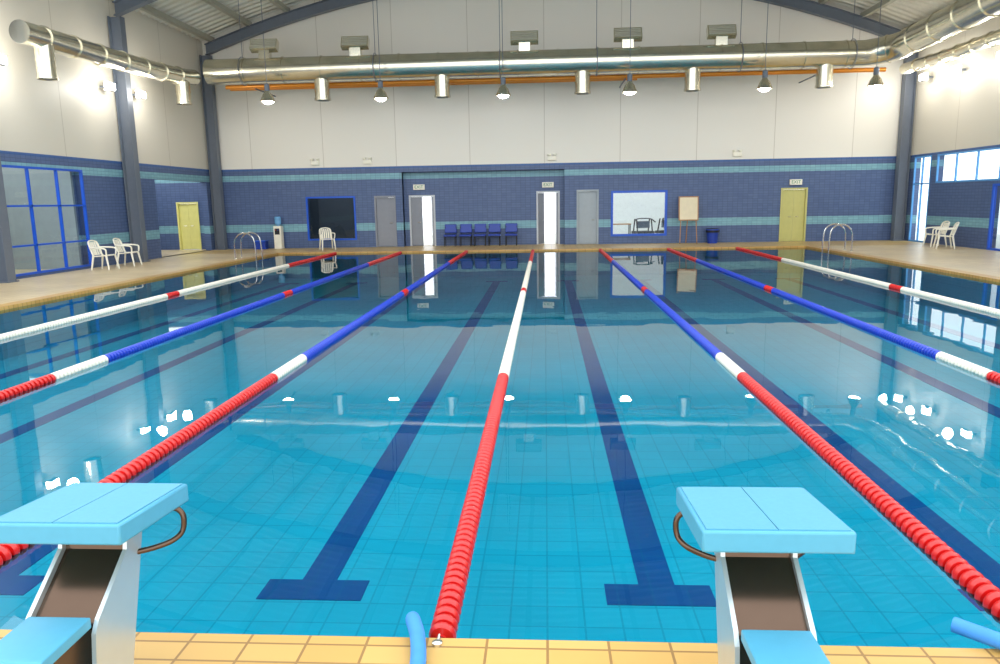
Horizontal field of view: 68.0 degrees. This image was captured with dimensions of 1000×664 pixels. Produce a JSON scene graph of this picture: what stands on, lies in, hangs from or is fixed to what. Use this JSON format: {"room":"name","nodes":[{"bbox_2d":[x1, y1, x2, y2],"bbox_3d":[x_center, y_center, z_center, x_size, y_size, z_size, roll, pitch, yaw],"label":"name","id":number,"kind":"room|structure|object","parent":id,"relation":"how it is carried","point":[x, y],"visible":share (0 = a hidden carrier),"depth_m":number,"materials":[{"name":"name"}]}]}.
{"room":"indoor swimming pool","nodes":[
{"label":"indoor swimming pool","id":0,"kind":"room"},
{"bbox_2d":[1,165,91,276],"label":"window","id":1,"kind":"structure","parent":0,"point":[42,182],"depth_m":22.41,"materials":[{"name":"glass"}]},
{"bbox_2d":[72,172,83,264],"bbox_3d":[-15.017,-4.352,27.047,4.950,3.400,9.100,0,10,4],"label":"wall","id":2,"kind":"structure","parent":0,"point":[73,178],"depth_m":22.49,"materials":[{"name":"tile"}]},
{"bbox_2d":[0,0,214,278],"bbox_3d":[-13.207,-4.758,14.199,0.250,8.600,34.000,0,10,4],"label":"wall","id":3,"kind":"structure","parent":0,"point":[69,122],"depth_m":23.19,"materials":[{"name":"paint"}]},
{"bbox_2d":[0,54,6,65],"bbox_3d":[-12.605,-6.791,18.469,0.410,0.240,0.345,0,10,4],"label":"floodlight","id":4,"kind":"object","parent":3,"relation":"attached to","point":[3,61],"visible":1,"depth_m":18.50,"materials":[{"name":"grey paint"}]},
{"bbox_2d":[100,82,115,90],"bbox_3d":[-12.321,-7.677,23.179,0.410,0.240,0.345,0,10,4],"label":"floodlight","id":5,"kind":"object","parent":3,"relation":"attached to","point":[109,86],"visible":1,"depth_m":23.05,"materials":[{"name":"grey paint"}]},
{"bbox_2d":[132,90,145,98],"bbox_3d":[-12.214,-7.991,24.948,0.410,0.240,0.345,0,10,4],"label":"floodlight","id":6,"kind":"object","parent":3,"relation":"attached to","point":[140,94],"visible":0.98,"depth_m":24.83,"materials":[{"name":"grey paint"}]},
{"bbox_2d":[0,288,999,648],"bbox_3d":[0.626,-0.392,15.518,19.738,0.919,25.109,0,10,4],"label":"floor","id":7,"kind":"structure","parent":0,"point":[267,492],"depth_m":8.45,"materials":[{"name":"tile"}]},
{"bbox_2d":[0,299,242,378],"bbox_3d":[-8.222,0.101,16.208,0.760,0.006,21.287,0,10,4],"label":"lane marking","id":8,"kind":"object","parent":7,"relation":"on","point":[25,368],"visible":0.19,"depth_m":15.41,"materials":[{"name":"tile"}]},
{"bbox_2d":[0,295,331,443],"bbox_3d":[-5.727,0.086,16.054,0.760,0.006,21.287,0,10,4],"label":"lane marking","id":9,"kind":"object","parent":7,"relation":"on","point":[24,428],"visible":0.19,"depth_m":11.94,"materials":[{"name":"tile"}]},
{"bbox_2d":[0,292,415,595],"bbox_3d":[-3.232,0.070,15.900,0.760,0.006,21.287,0,10,4],"label":"lane marking","id":10,"kind":"object","parent":7,"relation":"on","point":[11,582],"visible":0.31,"depth_m":8.37,"materials":[{"name":"tile"}]},
{"bbox_2d":[256,289,495,600],"bbox_3d":[-0.737,0.055,15.746,0.760,0.006,21.287,0,10,4],"label":"lane marking","id":11,"kind":"object","parent":7,"relation":"on","point":[320,582],"visible":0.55,"depth_m":6.69,"materials":[{"name":"tile"}]},
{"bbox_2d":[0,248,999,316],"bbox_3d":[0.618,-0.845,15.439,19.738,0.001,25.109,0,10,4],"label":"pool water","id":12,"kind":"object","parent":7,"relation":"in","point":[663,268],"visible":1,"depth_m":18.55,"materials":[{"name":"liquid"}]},
{"bbox_2d":[0,252,336,341],"bbox_3d":[-6.997,-0.806,15.868,0.120,0.126,25.153,0,10,4],"label":"lane rope","id":13,"kind":"object","parent":12,"relation":"on","point":[7,336],"visible":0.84,"depth_m":13.55,"materials":[{"name":"white plastic"}]},
{"bbox_2d":[0,251,401,402],"bbox_3d":[-4.501,-0.822,15.714,0.120,0.126,25.153,0,10,4],"label":"lane rope","id":14,"kind":"object","parent":12,"relation":"on","point":[10,393],"visible":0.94,"depth_m":9.90,"materials":[{"name":"blue plastic"}]},
{"bbox_2d":[0,250,467,568],"bbox_3d":[-2.006,-0.837,15.560,0.118,0.126,25.153,0,10,4],"label":"lane rope","id":15,"kind":"object","parent":12,"relation":"on","point":[133,469],"visible":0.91,"depth_m":6.56,"materials":[{"name":"red plastic"}]},
{"bbox_2d":[429,249,533,647],"bbox_3d":[0.489,-0.853,15.406,0.118,0.126,25.153,0,10,4],"label":"lane rope","id":16,"kind":"object","parent":12,"relation":"on","point":[446,618],"visible":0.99,"depth_m":4.35,"materials":[{"name":"red plastic"}]},
{"bbox_2d":[599,249,999,623],"bbox_3d":[2.984,-0.868,15.253,0.118,0.126,25.153,0,10,4],"label":"lane rope","id":17,"kind":"object","parent":12,"relation":"on","point":[972,582],"visible":0.98,"depth_m":4.65,"materials":[{"name":"red plastic"}]},
{"bbox_2d":[667,248,999,385],"bbox_3d":[5.479,-0.883,15.099,0.120,0.126,25.153,0,10,4],"label":"lane rope","id":18,"kind":"object","parent":12,"relation":"on","point":[991,376],"visible":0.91,"depth_m":9.89,"materials":[{"name":"blue plastic"}]},
{"bbox_2d":[736,247,999,316],"bbox_3d":[7.975,-0.899,14.945,0.120,0.126,25.153,0,10,4],"label":"lane rope","id":19,"kind":"object","parent":12,"relation":"on","point":[959,303],"visible":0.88,"depth_m":14.19,"materials":[{"name":"white plastic"}]},
{"bbox_2d":[566,289,715,606],"bbox_3d":[1.758,0.039,15.593,0.760,0.006,21.287,0,10,4],"label":"lane marking","id":20,"kind":"object","parent":7,"relation":"on","point":[655,586],"visible":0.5,"depth_m":6.47,"materials":[{"name":"tile"}]},
{"bbox_2d":[649,289,999,610],"bbox_3d":[4.254,0.024,15.439,0.760,0.006,21.287,0,10,4],"label":"lane marking","id":21,"kind":"object","parent":7,"relation":"on","point":[982,562],"visible":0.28,"depth_m":7.41,"materials":[{"name":"tile"}]},
{"bbox_2d":[733,290,999,417],"bbox_3d":[6.749,0.009,15.285,0.760,0.006,21.287,0,10,4],"label":"lane marking","id":22,"kind":"object","parent":7,"relation":"on","point":[985,406],"visible":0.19,"depth_m":12.35,"materials":[{"name":"tile"}]},
{"bbox_2d":[826,292,999,348],"bbox_3d":[9.244,-0.007,15.131,0.760,0.006,21.287,0,10,4],"label":"lane marking","id":23,"kind":"object","parent":7,"relation":"on","point":[964,335],"visible":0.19,"depth_m":16.15,"materials":[{"name":"tile"}]},
{"bbox_2d":[0,228,999,303],"bbox_3d":[1.842,-1.450,19.471,39.300,0.350,45.000,0,10,4],"label":"floor","id":24,"kind":"structure","parent":0,"point":[981,261],"depth_m":23.75,"materials":[{"name":"yellow tile"}]},
{"bbox_2d":[0,158,18,282],"bbox_3d":[-12.595,-5.106,18.068,0.480,7.822,0.400,0,10,4],"label":"steel column","id":25,"kind":"structure","parent":24,"relation":"on","point":[7,267],"depth_m":18.56,"materials":[{"name":"metal"}]},
{"bbox_2d":[0,483,188,663],"bbox_3d":[-1.521,1.006,2.693,0.534,0.753,0.762,0,10,4],"label":"starting block","id":26,"kind":"object","parent":24,"relation":"on","point":[83,610],"visible":1,"depth_m":2.65,"materials":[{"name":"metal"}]},
{"bbox_2d":[87,240,119,269],"bbox_3d":[-11.873,-2.310,22.132,0.676,0.888,0.619,0,10,4],"label":"plastic chair","id":27,"kind":"object","parent":24,"relation":"on","point":[92,246],"visible":1,"depth_m":22.11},
{"bbox_2d":[113,238,142,266],"bbox_3d":[-11.795,-2.536,23.405,0.676,0.888,0.619,-1,10,-2],"label":"plastic chair","id":28,"kind":"object","parent":24,"relation":"on","point":[118,242],"visible":0.98,"depth_m":23.40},
{"bbox_2d":[107,16,149,261],"bbox_3d":[-12.214,-6.222,24.358,0.480,7.822,0.400,0,10,4],"label":"steel column","id":29,"kind":"structure","parent":24,"relation":"on","point":[116,25],"depth_m":24.34,"materials":[{"name":"metal"}]},
{"bbox_2d":[112,0,156,16],"bbox_3d":[1.524,-11.356,22.616,27.700,3.343,0.260,0,10,4],"label":"arch","id":30,"kind":"object","parent":29,"relation":"on","point":[122,7],"visible":0.97,"depth_m":23.58,"materials":[{"name":"grey paint"}]},
{"bbox_2d":[268,0,289,11],"bbox_3d":[-8.882,-11.663,22.887,0.180,0.215,14.000,0,10,4],"label":"purlin","id":31,"kind":"object","parent":30,"relation":"attached to","point":[279,4],"visible":1,"depth_m":28.75,"materials":[{"name":"metal"}]},
{"bbox_2d":[199,55,228,249],"bbox_3d":[-11.833,-7.338,30.649,0.480,7.822,0.400,0,10,4],"label":"steel column","id":32,"kind":"structure","parent":24,"relation":"on","point":[209,97],"depth_m":30.66,"materials":[{"name":"metal"}]},
{"bbox_2d":[234,232,262,259],"bbox_3d":[-8.862,-2.641,26.114,0.830,1.747,0.658,0,10,4],"label":"pool ladder","id":33,"kind":"object","parent":24,"relation":"attached to","point":[243,233],"visible":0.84,"depth_m":25.84,"materials":[{"name":"silver metal"}]},
{"bbox_2d":[253,240,268,248],"bbox_3d":[-10.030,-3.658,31.091,0.540,0.360,0.400,0,10,4],"label":"bin","id":34,"kind":"object","parent":24,"relation":"on","point":[264,243],"visible":0.88,"depth_m":30.93,"materials":[{"name":"blue plastic"}]},
{"bbox_2d":[273,217,283,248],"bbox_3d":[-9.285,-4.158,31.032,0.320,1.340,0.372,0,10,4],"label":"water cooler","id":35,"kind":"object","parent":24,"relation":"on","point":[278,230],"visible":0.99,"depth_m":30.94,"materials":[{"name":"white plastic"}]},
{"bbox_2d":[274,217,280,225],"bbox_3d":[-9.292,-4.630,30.976,0.270,0.390,0.270,0,10,4],"label":"bottle","id":36,"kind":"object","parent":35,"relation":"on","point":[277,220],"depth_m":30.87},
{"bbox_2d":[319,227,335,249],"bbox_3d":[-7.013,-3.783,30.012,0.619,0.888,0.676,-6,11,-25],"label":"plastic chair","id":37,"kind":"object","parent":24,"relation":"on","point":[328,230],"visible":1,"depth_m":30.15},
{"bbox_2d":[444,224,456,246],"bbox_3d":[-2.078,-4.035,30.916,0.500,0.901,0.510,0,10,4],"label":"chair","id":38,"kind":"object","parent":24,"relation":"on","point":[449,228],"visible":1,"depth_m":31.05,"materials":[{"name":"blue plastic"}]},
{"bbox_2d":[459,224,471,245],"bbox_3d":[-1.429,-4.039,30.876,0.500,0.901,0.510,0,10,4],"label":"chair","id":39,"kind":"object","parent":24,"relation":"on","point":[464,228],"visible":1,"depth_m":31.01,"materials":[{"name":"blue plastic"}]},
{"bbox_2d":[474,224,485,245],"bbox_3d":[-0.830,-4.043,30.839,0.500,0.901,0.510,0,10,4],"label":"chair","id":40,"kind":"object","parent":24,"relation":"on","point":[477,227],"visible":1,"depth_m":30.97,"materials":[{"name":"blue plastic"}]},
{"bbox_2d":[488,224,500,245],"bbox_3d":[-0.231,-4.047,30.802,0.500,0.901,0.510,0,10,4],"label":"chair","id":41,"kind":"object","parent":24,"relation":"on","point":[492,227],"visible":1,"depth_m":30.93,"materials":[{"name":"blue plastic"}]},
{"bbox_2d":[0,245,999,663],"bbox_3d":[0.618,-0.846,15.438,20.346,0.122,25.717,0,10,4],"label":"pool edge","id":42,"kind":"structure","parent":24,"relation":"on","point":[150,647],"depth_m":3.02,"materials":[{"name":"tile"}]},
{"bbox_2d":[405,611,425,663],"bbox_3d":[-0.339,1.284,2.917,0.098,0.101,0.657,-2,10,-4],"label":"tube","id":43,"kind":"object","parent":42,"relation":"on","point":[414,624],"visible":1,"depth_m":2.99,"materials":[{"name":"plastic"}]},
{"bbox_2d":[505,223,516,245],"bbox_3d":[0.467,-4.051,30.759,0.500,0.901,0.510,0,10,4],"label":"chair","id":44,"kind":"object","parent":24,"relation":"on","point":[509,227],"visible":1,"depth_m":30.89,"materials":[{"name":"blue plastic"}]},
{"bbox_2d":[613,223,630,233],"bbox_3d":[5.316,-4.462,33.072,1.000,0.740,0.600,0,10,4],"label":"table","id":45,"kind":"object","parent":24,"relation":"on","point":[628,224],"visible":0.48,"depth_m":32.76,"materials":[{"name":"white wood"}]},
{"bbox_2d":[631,218,655,233],"bbox_3d":[6.288,-4.519,32.596,1.038,0.998,0.700,-3,10,-13],"label":"exercise machine","id":46,"kind":"object","parent":24,"relation":"on","point":[639,224],"visible":0.91,"depth_m":32.47,"materials":[{"name":"metal"}]},
{"bbox_2d":[655,218,663,232],"bbox_3d":[7.410,-4.595,32.921,1.038,0.998,0.700,-8,12,-36],"label":"exercise machine","id":47,"kind":"object","parent":24,"relation":"on","point":[662,221],"visible":0.36,"depth_m":32.74,"materials":[{"name":"metal"}]},
{"bbox_2d":[679,196,698,243],"bbox_3d":[7.575,-4.518,29.903,0.780,1.884,0.575,0,10,4],"label":"board","id":48,"kind":"object","parent":24,"relation":"on","point":[688,205],"visible":1,"depth_m":29.68,"materials":[{"name":"brown wood"}]},
{"bbox_2d":[706,228,719,242],"bbox_3d":[8.582,-3.886,29.924,0.550,0.590,0.550,0,10,4],"label":"rubbish bin","id":49,"kind":"object","parent":24,"relation":"on","point":[712,233],"visible":1,"depth_m":29.75,"materials":[{"name":"blue plastic"}]},
{"bbox_2d":[673,487,855,663],"bbox_3d":[0.909,0.991,2.543,0.534,0.753,0.762,0,10,4],"label":"starting block","id":50,"kind":"object","parent":24,"relation":"on","point":[757,537],"visible":1,"depth_m":2.51,"materials":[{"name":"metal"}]},
{"bbox_2d":[822,223,852,252],"bbox_3d":[11.315,-2.765,24.870,0.830,1.747,0.658,0,10,4],"label":"pool ladder","id":51,"kind":"object","parent":24,"relation":"attached to","point":[835,224],"visible":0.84,"depth_m":24.58,"materials":[{"name":"silver metal"}]},
{"bbox_2d":[890,52,918,240],"bbox_3d":[15.818,-7.280,28.986,0.480,7.357,0.400,0,10,4],"label":"steel column","id":52,"kind":"structure","parent":24,"relation":"on","point":[908,89],"depth_m":29.00,"materials":[{"name":"metal"}]},
{"bbox_2d":[204,0,900,54],"bbox_3d":[1.907,-12.481,28.956,27.700,3.343,0.260,0,10,4],"label":"arch","id":53,"kind":"object","parent":52,"relation":"on","point":[811,7],"visible":0.93,"depth_m":29.34,"materials":[{"name":"grey paint"}]},
{"bbox_2d":[860,0,895,16],"bbox_3d":[13.490,-10.937,21.662,0.180,0.215,14.000,0,10,4],"label":"purlin","id":54,"kind":"object","parent":53,"relation":"attached to","point":[884,3],"visible":1,"depth_m":27.19,"materials":[{"name":"metal"}]},
{"bbox_2d":[922,221,949,246],"bbox_3d":[15.243,-3.426,25.838,0.676,0.888,0.619,0,10,4],"label":"plastic chair","id":55,"kind":"object","parent":24,"relation":"on","point":[944,232],"visible":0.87,"depth_m":25.74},
{"bbox_2d":[933,222,959,248],"bbox_3d":[14.981,-3.248,24.854,0.676,0.888,0.619,3,11,20],"label":"plastic chair","id":56,"kind":"object","parent":24,"relation":"on","point":[954,228],"visible":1,"depth_m":24.76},
{"bbox_2d":[951,617,999,649],"bbox_3d":[2.127,1.262,2.780,0.074,0.069,0.773,-9,13,-38],"label":"tube","id":57,"kind":"object","parent":24,"relation":"on","point":[978,633],"visible":1,"depth_m":2.99,"materials":[{"name":"plastic"}]},
{"bbox_2d":[155,0,903,249],"bbox_3d":[-0.545,-9.050,30.273,33.300,11.045,0.600,0,10,4],"label":"wall","id":58,"kind":"structure","parent":0,"point":[482,155],"depth_m":29.92,"materials":[{"name":"paint"}]},
{"bbox_2d":[176,202,201,249],"bbox_3d":[-13.234,-4.528,31.614,0.950,2.000,0.210,0,10,4],"label":"door","id":59,"kind":"structure","parent":58,"relation":"in","point":[188,221],"depth_m":31.57,"materials":[{"name":"wood"}]},
{"bbox_2d":[310,158,318,164],"bbox_3d":[-7.671,-7.050,30.692,0.390,0.260,0.146,0,10,4],"label":"emergency light","id":60,"kind":"object","parent":58,"relation":"attached to","point":[316,162],"visible":1,"depth_m":30.66,"materials":[{"name":"white plastic"}]},
{"bbox_2d":[305,196,356,240],"bbox_3d":[-7.077,-4.775,31.152,2.100,1.820,0.120,0,10,4],"label":"window","id":61,"kind":"structure","parent":58,"relation":"in","point":[336,213],"depth_m":31.14,"materials":[{"name":"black glass"}]},
{"bbox_2d":[362,157,371,163],"bbox_3d":[-5.475,-7.064,30.557,0.390,0.260,0.146,0,10,4],"label":"emergency light","id":62,"kind":"object","parent":58,"relation":"attached to","point":[369,161],"visible":1,"depth_m":30.52,"materials":[{"name":"white plastic"}]},
{"bbox_2d":[374,196,396,246],"bbox_3d":[-4.776,-4.639,31.082,0.900,2.120,0.210,0,10,4],"label":"door","id":63,"kind":"structure","parent":58,"relation":"in","point":[384,208],"depth_m":31.05,"materials":[{"name":"silver metal"}]},
{"bbox_2d":[413,184,424,189],"bbox_3d":[-3.389,-6.055,30.972,0.480,0.220,0.107,0,10,4],"label":"exit sign","id":64,"kind":"object","parent":58,"relation":"attached to","point":[418,186],"visible":1,"depth_m":30.93,"materials":[{"name":"white plastic"}]},
{"bbox_2d":[409,195,435,245],"bbox_3d":[-3.249,-4.738,31.495,1.100,2.120,0.538,0,10,4],"label":"door","id":65,"kind":"structure","parent":58,"relation":"in","point":[415,201],"depth_m":31.31,"materials":[{"name":"silver metal"}]},
{"bbox_2d":[536,191,559,243],"bbox_3d":[2.024,-4.806,31.137,0.970,2.200,0.484,0,10,4],"label":"door","id":66,"kind":"structure","parent":58,"relation":"in","point":[539,194],"depth_m":31.05,"materials":[{"name":"silver metal"}]},
{"bbox_2d":[542,182,553,187],"bbox_3d":[1.980,-6.088,30.642,0.480,0.220,0.107,0,10,4],"label":"exit sign","id":67,"kind":"object","parent":58,"relation":"attached to","point":[544,184],"visible":1,"depth_m":30.60,"materials":[{"name":"white plastic"}]},
{"bbox_2d":[547,153,556,159],"bbox_3d":[2.110,-7.111,30.090,0.390,0.260,0.146,0,10,4],"label":"emergency light","id":68,"kind":"object","parent":58,"relation":"attached to","point":[555,154],"visible":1,"depth_m":30.05,"materials":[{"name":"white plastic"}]},
{"bbox_2d":[577,189,598,243],"bbox_3d":[3.607,-4.740,30.557,0.900,2.220,0.210,0,10,4],"label":"door","id":69,"kind":"structure","parent":58,"relation":"in","point":[587,202],"depth_m":30.51,"materials":[{"name":"silver metal"}]},
{"bbox_2d":[611,190,667,235],"bbox_3d":[5.688,-4.864,30.363,2.280,1.840,0.120,0,10,4],"label":"window","id":70,"kind":"structure","parent":58,"relation":"in","point":[638,191],"depth_m":30.31,"materials":[{"name":"blue metal"}]},
{"bbox_2d":[733,150,741,156],"bbox_3d":[9.496,-7.156,29.635,0.390,0.260,0.146,0,10,4],"label":"emergency light","id":71,"kind":"object","parent":58,"relation":"attached to","point":[735,154],"visible":1,"depth_m":29.60,"materials":[{"name":"white plastic"}]},
{"bbox_2d":[779,187,807,241],"bbox_3d":[11.866,-4.757,30.054,1.050,2.150,0.210,0,10,4],"label":"door","id":72,"kind":"structure","parent":58,"relation":"in","point":[793,203],"depth_m":30.01,"materials":[{"name":"wood"}]},
{"bbox_2d":[789,179,801,184],"bbox_3d":[11.862,-6.010,29.701,0.480,0.220,0.107,0,10,4],"label":"exit sign","id":73,"kind":"object","parent":58,"relation":"attached to","point":[791,181],"visible":1,"depth_m":29.65,"materials":[{"name":"white plastic"}]},
{"bbox_3d":[-9.271,-9.475,29.352,0.040,0.040,2.200,0,10,4],"label":"bracket","id":74,"kind":"object","parent":58,"relation":"attached to","visible":0},
{"bbox_2d":[230,78,636,90],"bbox_3d":[-2.668,-9.496,28.389,15.700,0.116,0.116,0,10,4],"label":"pipe","id":75,"kind":"object","parent":74,"relation":"on","point":[636,78],"visible":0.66,"depth_m":28.36,"materials":[{"name":"metal"}]},
{"bbox_2d":[225,67,885,89],"bbox_3d":[1.749,-9.479,27.718,24.600,0.160,0.160,0,10,4],"label":"pipe","id":76,"kind":"object","parent":74,"relation":"on","point":[882,69],"visible":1,"depth_m":27.65,"materials":[{"name":"metal"}]},
{"bbox_2d":[136,0,955,41],"bbox_3d":[1.507,-11.794,22.397,28.200,3.185,14.320,0,10,4],"label":"ceiling","id":77,"kind":"structure","parent":0,"point":[198,14],"depth_m":27.65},
{"bbox_2d":[237,1,245,85],"bbox_3d":[-9.596,-10.761,27.465,0.030,3.120,1.026,0,10,4],"label":"hanger","id":78,"kind":"object","parent":77,"relation":"hanging from","point":[238,1],"visible":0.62,"depth_m":27.33,"materials":[{"name":"grey paint"}]},
{"bbox_2d":[260,4,274,103],"bbox_3d":[-8.451,-10.369,26.498,0.540,4.280,0.540,0,10,4],"label":"lamp","id":79,"kind":"object","parent":77,"relation":"hanging from","point":[267,98],"visible":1,"depth_m":26.68,"materials":[{"name":"metal"}]},
{"bbox_2d":[372,0,377,81],"bbox_3d":[-4.615,-11.364,27.056,0.030,4.282,1.026,0,10,4],"label":"hanger","id":80,"kind":"object","parent":77,"relation":"hanging from","point":[372,0],"visible":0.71,"depth_m":27.03,"materials":[{"name":"grey paint"}]},
{"bbox_2d":[373,0,387,101],"bbox_3d":[-4.316,-10.825,26.167,0.540,5.154,0.540,0,10,4],"label":"lamp","id":81,"kind":"object","parent":77,"relation":"hanging from","point":[380,95],"visible":1,"depth_m":26.43,"materials":[{"name":"metal"}]},
{"bbox_2d":[499,6,500,78],"bbox_3d":[-0.028,-11.614,26.734,0.030,4.733,1.026,0,10,4],"label":"hanger","id":82,"kind":"object","parent":77,"relation":"hanging from","point":[499,6],"visible":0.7,"depth_m":26.77,"materials":[{"name":"grey paint"}]},
{"bbox_2d":[496,0,510,97],"bbox_3d":[0.072,-11.050,25.862,0.540,5.555,0.540,0,10,4],"label":"lamp","id":83,"kind":"object","parent":77,"relation":"hanging from","point":[503,92],"visible":1,"depth_m":26.15,"materials":[{"name":"metal"}]},
{"bbox_2d":[596,1,597,75],"bbox_3d":[3.466,-11.610,26.524,0.030,4.679,1.026,0,10,4],"label":"hanger","id":84,"kind":"object","parent":77,"relation":"hanging from","point":[596,1],"visible":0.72,"depth_m":26.56,"materials":[{"name":"grey paint"}]},
{"bbox_2d":[203,0,999,101],"bbox_3d":[1.354,-8.585,20.156,25.430,2.220,14.783,0,10,4],"label":"ventilation duct","id":85,"kind":"object","parent":84,"relation":"hanging from","point":[959,16],"visible":1,"depth_m":26.53,"materials":[{"name":"metal"}]},
{"bbox_2d":[9,19,200,104],"bbox_3d":[-11.585,-8.049,22.889,0.674,1.648,9.249,0,10,4],"label":"ventilation duct","id":86,"kind":"object","parent":85,"relation":"attached to","point":[46,42],"visible":1,"depth_m":20.63,"materials":[{"name":"metal"}]},
{"bbox_2d":[34,43,58,80],"bbox_3d":[-11.784,-7.001,19.209,0.497,0.870,0.497,0,10,4],"label":"outlet","id":87,"kind":"object","parent":86,"relation":"attached to","point":[44,54],"depth_m":19.05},
{"bbox_2d":[175,81,191,104],"bbox_3d":[-11.343,-8.565,26.535,0.496,0.750,0.496,8,13,40],"label":"outlet","id":88,"kind":"object","parent":86,"relation":"attached to","point":[183,91],"depth_m":26.35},
{"bbox_2d":[314,78,330,101],"bbox_3d":[-6.622,-9.025,27.593,0.605,0.770,0.605,0,10,4],"label":"outlet","id":89,"kind":"object","parent":85,"relation":"attached to","point":[321,85],"depth_m":27.37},
{"bbox_2d":[434,74,450,97],"bbox_3d":[-2.130,-9.052,27.316,0.605,0.770,0.605,0,10,4],"label":"outlet","id":90,"kind":"object","parent":85,"relation":"attached to","point":[442,81],"depth_m":27.09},
{"bbox_2d":[574,70,590,94],"bbox_3d":[3.010,-9.084,26.999,0.605,0.770,0.605,0,10,4],"label":"outlet","id":91,"kind":"object","parent":85,"relation":"attached to","point":[582,81],"depth_m":26.77,"materials":[{"name":"metal"}]},
{"bbox_2d":[684,67,700,91],"bbox_3d":[6.952,-9.109,26.756,0.605,0.770,0.605,0,10,4],"label":"outlet","id":92,"kind":"object","parent":85,"relation":"attached to","point":[692,78],"depth_m":26.53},
{"bbox_2d":[815,64,833,88],"bbox_3d":[11.594,-9.137,26.470,0.605,0.770,0.605,0,10,4],"label":"outlet","id":93,"kind":"object","parent":85,"relation":"attached to","point":[824,72],"depth_m":26.25,"materials":[{"name":"metal"}]},
{"bbox_2d":[622,0,636,94],"bbox_3d":[4.515,-11.005,25.601,0.540,5.408,0.540,0,10,4],"label":"lamp","id":94,"kind":"object","parent":77,"relation":"hanging from","point":[629,88],"visible":1,"depth_m":25.87,"materials":[{"name":"metal"}]},
{"bbox_2d":[737,2,743,71],"bbox_3d":[8.562,-11.300,26.270,0.030,3.986,1.026,0,10,4],"label":"hanger","id":95,"kind":"object","parent":77,"relation":"hanging from","point":[741,2],"visible":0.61,"depth_m":26.25,"materials":[{"name":"grey paint"}]},
{"bbox_2d":[756,0,772,91],"bbox_3d":[9.162,-10.667,25.380,0.540,4.663,0.540,0,10,4],"label":"lamp","id":96,"kind":"object","parent":77,"relation":"hanging from","point":[764,85],"visible":1,"depth_m":25.60,"materials":[{"name":"metal"}]},
{"bbox_2d":[847,3,857,68],"bbox_3d":[12.463,-10.821,26.119,0.030,2.965,1.026,0,10,4],"label":"hanger","id":97,"kind":"object","parent":77,"relation":"hanging from","point":[854,3],"visible":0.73,"depth_m":26.02,"materials":[{"name":"grey paint"}]},
{"bbox_2d":[867,0,883,88],"bbox_3d":[12.914,-10.177,25.239,0.540,3.621,0.540,0,10,4],"label":"lamp","id":98,"kind":"object","parent":77,"relation":"hanging from","point":[875,82],"visible":1,"depth_m":25.37,"materials":[{"name":"metal"}]},
{"bbox_2d":[585,191,664,233],"bbox_3d":[5.972,-5.406,32.432,6.000,2.900,3.850,0,10,4],"label":"wall","id":99,"kind":"structure","parent":0,"point":[627,207],"depth_m":34.22,"materials":[{"name":"paint"}]},
{"bbox_2d":[904,16,999,249],"bbox_3d":[15.191,-4.835,12.467,0.250,8.400,34.000,0,10,4],"label":"wall","id":100,"kind":"structure","parent":0,"point":[958,112],"depth_m":25.66,"materials":[{"name":"paint"}]},
{"bbox_2d":[908,155,931,242],"bbox_3d":[16.059,-5.067,28.296,0.060,3.230,1.300,0,10,4],"label":"window","id":101,"kind":"structure","parent":100,"relation":"in","point":[923,157],"depth_m":28.41,"materials":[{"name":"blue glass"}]},
{"bbox_2d":[919,73,932,80],"bbox_3d":[15.725,-9.387,27.283,0.410,0.240,0.345,0,10,4],"label":"floodlight","id":102,"kind":"object","parent":100,"relation":"attached to","point":[922,77],"visible":1,"depth_m":27.20,"materials":[{"name":"grey paint"}]},
{"bbox_2d":[919,73,927,80],"bbox_3d":[15.600,-9.386,27.290,0.160,0.240,0.345,0,10,4],"label":"lamp","id":103,"kind":"object","parent":102,"relation":"attached to","point":[922,77],"depth_m":27.17,"materials":[{"name":"grey paint"}]},
{"bbox_2d":[899,29,999,73],"bbox_3d":[14.578,-8.372,19.815,0.493,0.493,15.605,0,10,4],"label":"ventilation duct","id":104,"kind":"object","parent":100,"relation":"attached to","point":[992,38],"visible":1,"depth_m":23.96,"materials":[{"name":"metal"}]},
{"bbox_2d":[951,65,965,73],"bbox_3d":[15.596,-8.905,25.138,0.410,0.240,0.345,0,10,4],"label":"floodlight","id":105,"kind":"object","parent":100,"relation":"attached to","point":[956,69],"visible":1,"depth_m":25.04,"materials":[{"name":"grey paint"}]},
{"bbox_2d":[951,65,960,73],"bbox_3d":[15.471,-8.904,25.145,0.160,0.240,0.345,0,10,4],"label":"lamp","id":106,"kind":"object","parent":105,"relation":"attached to","point":[956,69],"depth_m":25.00,"materials":[{"name":"grey paint"}]},
{"bbox_2d":[935,147,999,182],"bbox_3d":[15.711,-5.182,22.650,0.060,1.030,9.000,0,10,4],"label":"window","id":107,"kind":"structure","parent":100,"relation":"in","point":[995,148],"depth_m":25.32,"materials":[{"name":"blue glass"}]},
{"bbox_2d":[986,183,999,250],"bbox_3d":[15.755,-3.560,23.036,0.120,2.100,1.600,0,10,4],"label":"window","id":108,"kind":"structure","parent":100,"relation":"in","point":[993,239],"depth_m":23.61,"materials":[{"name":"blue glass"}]},
{"bbox_3d":[15.056,-5.048,16.405,0.480,7.357,0.400,0,10,4],"label":"steel column","id":109,"kind":"structure","parent":0,"visible":0},
{"bbox_3d":[1.143,-10.241,16.326,27.700,3.343,0.260,0,10,4],"label":"arch","id":110,"kind":"object","parent":109,"relation":"on","visible":0},
{"bbox_2d":[138,5,214,41],"bbox_3d":[-12.058,-10.637,23.261,0.180,0.215,14.000,0,10,4],"label":"purlin","id":111,"kind":"object","parent":110,"relation":"on","point":[148,9],"visible":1,"depth_m":27.00,"materials":[{"name":"metal"}]},
{"bbox_2d":[202,0,251,25],"bbox_3d":[-10.471,-11.185,23.067,0.180,0.215,14.000,0,10,4],"label":"purlin","id":112,"kind":"object","parent":110,"relation":"on","point":[213,3],"visible":1,"depth_m":27.70,"materials":[{"name":"metal"}]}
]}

